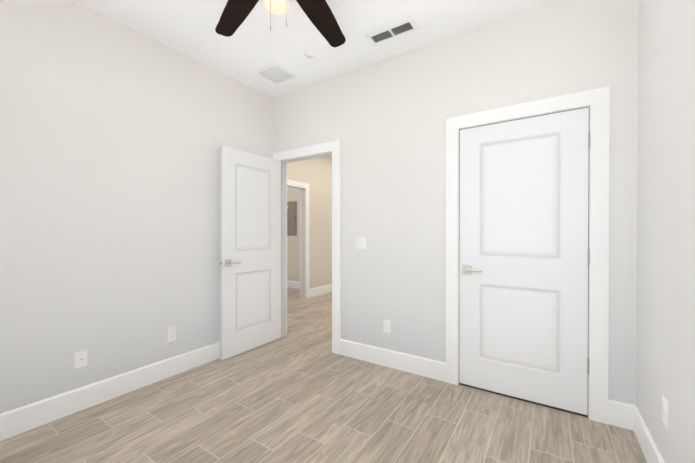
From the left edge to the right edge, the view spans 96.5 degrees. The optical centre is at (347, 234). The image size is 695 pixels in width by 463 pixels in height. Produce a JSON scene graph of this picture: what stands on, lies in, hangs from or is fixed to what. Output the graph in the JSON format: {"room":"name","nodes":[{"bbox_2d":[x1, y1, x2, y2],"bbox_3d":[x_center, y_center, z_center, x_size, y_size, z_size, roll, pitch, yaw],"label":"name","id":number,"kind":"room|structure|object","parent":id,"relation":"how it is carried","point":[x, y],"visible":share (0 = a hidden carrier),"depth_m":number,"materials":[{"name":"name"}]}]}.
{"room":"empty bedroom","nodes":[
{"label":"empty bedroom","id":0,"kind":"room"},
{"bbox_2d":[0,0,273,413],"bbox_3d":[-1.780,-0.195,2.341,0.120,2.800,3.170,0,0,33],"label":"wall","id":1,"kind":"structure","parent":0,"point":[115,135],"depth_m":2.25,"materials":[{"name":"paint"}]},
{"bbox_2d":[74,349,86,368],"bbox_3d":[-1.835,0.856,2.138,0.015,0.116,0.071,0,0,33],"label":"jack","id":2,"kind":"object","parent":1,"relation":"attached to","point":[80,359],"visible":1,"depth_m":2.14,"materials":[{"name":"white plastic"}]},
{"bbox_2d":[0,342,219,440],"bbox_3d":[-1.683,1.127,2.374,0.014,0.155,3.020,0,0,33],"label":"baseboard","id":3,"kind":"structure","parent":1,"relation":"attached to","point":[16,421],"depth_m":2.21,"materials":[{"name":"white wood"}]},
{"bbox_2d":[168,327,175,341],"bbox_3d":[-1.502,0.850,2.656,0.007,0.116,0.071,0,0,33],"label":"electrical outlet","id":4,"kind":"object","parent":1,"relation":"attached to","point":[172,334],"visible":1,"depth_m":2.65,"materials":[{"name":"white plastic"}]},
{"bbox_2d":[287,187,299,281],"bbox_3d":[-1.680,-0.223,7.272,2.860,2.800,0.120,0,0,33],"label":"wall","id":5,"kind":"structure","parent":0,"point":[293,256],"depth_m":6.88,"materials":[{"name":"beige paint"}]},
{"bbox_2d":[287,201,296,235],"bbox_3d":[-1.258,-0.366,6.910,0.330,0.760,0.024,0,0,33],"label":"electrical panel","id":6,"kind":"object","parent":5,"relation":"attached to","point":[292,218],"visible":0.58,"depth_m":6.88,"materials":[{"name":"grey metal"}]},
{"bbox_2d":[287,280,299,288],"bbox_3d":[-1.716,1.100,7.223,2.860,0.155,0.014,0,0,33],"label":"baseboard","id":7,"kind":"structure","parent":5,"relation":"attached to","point":[290,284],"depth_m":6.88,"materials":[{"name":"white wood"}]},
{"bbox_2d":[287,156,331,288],"bbox_3d":[-0.180,-0.220,6.843,0.120,2.800,5.880,0,0,33],"label":"wall","id":8,"kind":"structure","parent":0,"point":[315,174],"depth_m":6.13,"materials":[{"name":"beige paint"}]},
{"bbox_2d":[287,180,308,297],"bbox_3d":[-1.065,0.112,5.488,0.156,2.150,1.020,0,0,33],"label":"door frame","id":9,"kind":"structure","parent":8,"relation":"attached to","point":[304,238],"depth_m":5.82,"materials":[{"name":"white wood"}]},
{"bbox_2d":[309,284,331,296],"bbox_3d":[0.374,1.098,7.578,0.014,0.155,4.055,0,0,33],"label":"baseboard","id":10,"kind":"structure","parent":8,"relation":"attached to","point":[316,291],"depth_m":6.17,"materials":[{"name":"white wood"}]},
{"bbox_2d":[75,0,562,157],"bbox_3d":[-0.421,-1.661,5.147,7.480,0.100,9.370,0,0,33],"label":"ceiling","id":11,"kind":"structure","parent":0,"point":[248,48],"depth_m":2.41,"materials":[{"name":"white paint"}]},
{"bbox_2d":[254,63,297,84],"bbox_3d":[-0.706,-1.594,3.083,0.305,0.010,0.305,0,0,33],"label":"ceiling vent","id":12,"kind":"object","parent":11,"relation":"in","point":[276,73],"visible":1,"depth_m":3.06,"materials":[{"name":"white"}]},
{"bbox_2d":[215,0,345,46],"bbox_3d":[-0.345,-1.276,1.573,1.249,0.628,1.226,0,0,33],"label":"ceiling fan","id":13,"kind":"object","parent":11,"relation":"hanging from","point":[318,13],"visible":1,"depth_m":1.87,"materials":[{"name":"brown wood"}]},
{"bbox_2d":[305,51,314,58],"bbox_3d":[-0.333,-1.583,2.741,0.092,0.028,0.092,0,0,33],"label":"smoke detector","id":14,"kind":"object","parent":11,"relation":"attached to","point":[309,55],"visible":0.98,"depth_m":2.71,"materials":[{"name":"white plastic"}]},
{"bbox_2d":[364,16,419,45],"bbox_3d":[0.348,-1.590,2.437,0.400,0.011,0.172,0,0,33],"label":"ceiling vent","id":15,"kind":"object","parent":11,"relation":"in","point":[400,28],"visible":1,"depth_m":2.42,"materials":[{"name":"white metal"}]},
{"bbox_2d":[0,287,646,462],"bbox_3d":[-0.421,1.239,5.164,7.480,0.100,9.370,0,0,33],"label":"floor","id":16,"kind":"structure","parent":0,"point":[300,392],"depth_m":2.01,"materials":[{"name":"tile"}]},
{"bbox_2d":[274,0,637,404],"bbox_3d":[0.493,-0.198,2.822,3.400,2.800,0.120,0,0,33],"label":"wall","id":17,"kind":"structure","parent":0,"point":[384,122],"depth_m":2.61,"materials":[{"name":"paint"}]},
{"bbox_2d":[220,146,280,359],"bbox_3d":[-0.989,0.169,3.264,0.146,2.030,0.772,0,0,33],"label":"bedroom door","id":18,"kind":"structure","parent":17,"relation":"in","point":[250,250],"depth_m":3.19,"materials":[{"name":"white wood"}]},
{"bbox_2d":[273,140,340,354],"bbox_3d":[-0.432,0.124,3.428,0.949,2.150,0.156,0,0,33],"label":"door frame","id":19,"kind":"structure","parent":17,"relation":"attached to","point":[333,149],"depth_m":3.15,"materials":[{"name":"white wood"}]},
{"bbox_2d":[356,237,365,249],"bbox_3d":[0.124,0.080,2.985,0.116,0.116,0.012,0,0,33],"label":"light switch","id":20,"kind":"object","parent":17,"relation":"attached to","point":[360,242],"visible":1,"depth_m":2.98,"materials":[{"name":"white plastic"}]},
{"bbox_2d":[383,320,390,332],"bbox_3d":[0.360,0.837,2.838,0.071,0.116,0.007,0,0,33],"label":"electrical outlet","id":21,"kind":"object","parent":17,"relation":"attached to","point":[386,326],"visible":1,"depth_m":2.84,"materials":[{"name":"white plastic"}]},
{"bbox_2d":[340,339,445,381],"bbox_3d":[0.368,1.125,2.831,1.060,0.155,0.014,0,0,33],"label":"baseboard","id":22,"kind":"structure","parent":17,"relation":"attached to","point":[434,369],"depth_m":2.78,"materials":[{"name":"white wood"}]},
{"bbox_2d":[459,107,589,414],"bbox_3d":[1.255,0.174,2.278,0.832,2.030,0.146,0,0,33],"label":"closet door","id":23,"kind":"structure","parent":17,"relation":"in","point":[524,256],"depth_m":2.23,"materials":[{"name":"white wood"}]},
{"bbox_2d":[446,86,609,423],"bbox_3d":[1.274,0.130,2.315,1.025,2.150,0.156,0,0,33],"label":"door frame","id":24,"kind":"structure","parent":17,"relation":"attached to","point":[596,102],"depth_m":2.02,"materials":[{"name":"white wood"}]},
{"bbox_2d":[636,0,694,462],"bbox_3d":[0.968,-0.185,0.549,0.120,2.800,3.170,0,0,33],"label":"wall","id":25,"kind":"structure","parent":0,"point":[665,358],"depth_m":1.42,"materials":[{"name":"paint"}]},
{"bbox_2d":[624,403,664,462],"bbox_3d":[0.942,1.137,0.663,0.040,0.155,3.020,0,0,33],"label":"baseboard","id":26,"kind":"structure","parent":25,"relation":"attached to","point":[633,420],"depth_m":1.75,"materials":[{"name":"white wood"}]},
{"bbox_2d":[662,396,667,427],"bbox_3d":[1.463,0.815,1.431,0.007,0.116,0.071,0,0,33],"label":"electrical outlet","id":27,"kind":"object","parent":25,"relation":"attached to","point":[664,411],"visible":1,"depth_m":1.42,"materials":[{"name":"white plastic"}]}
]}

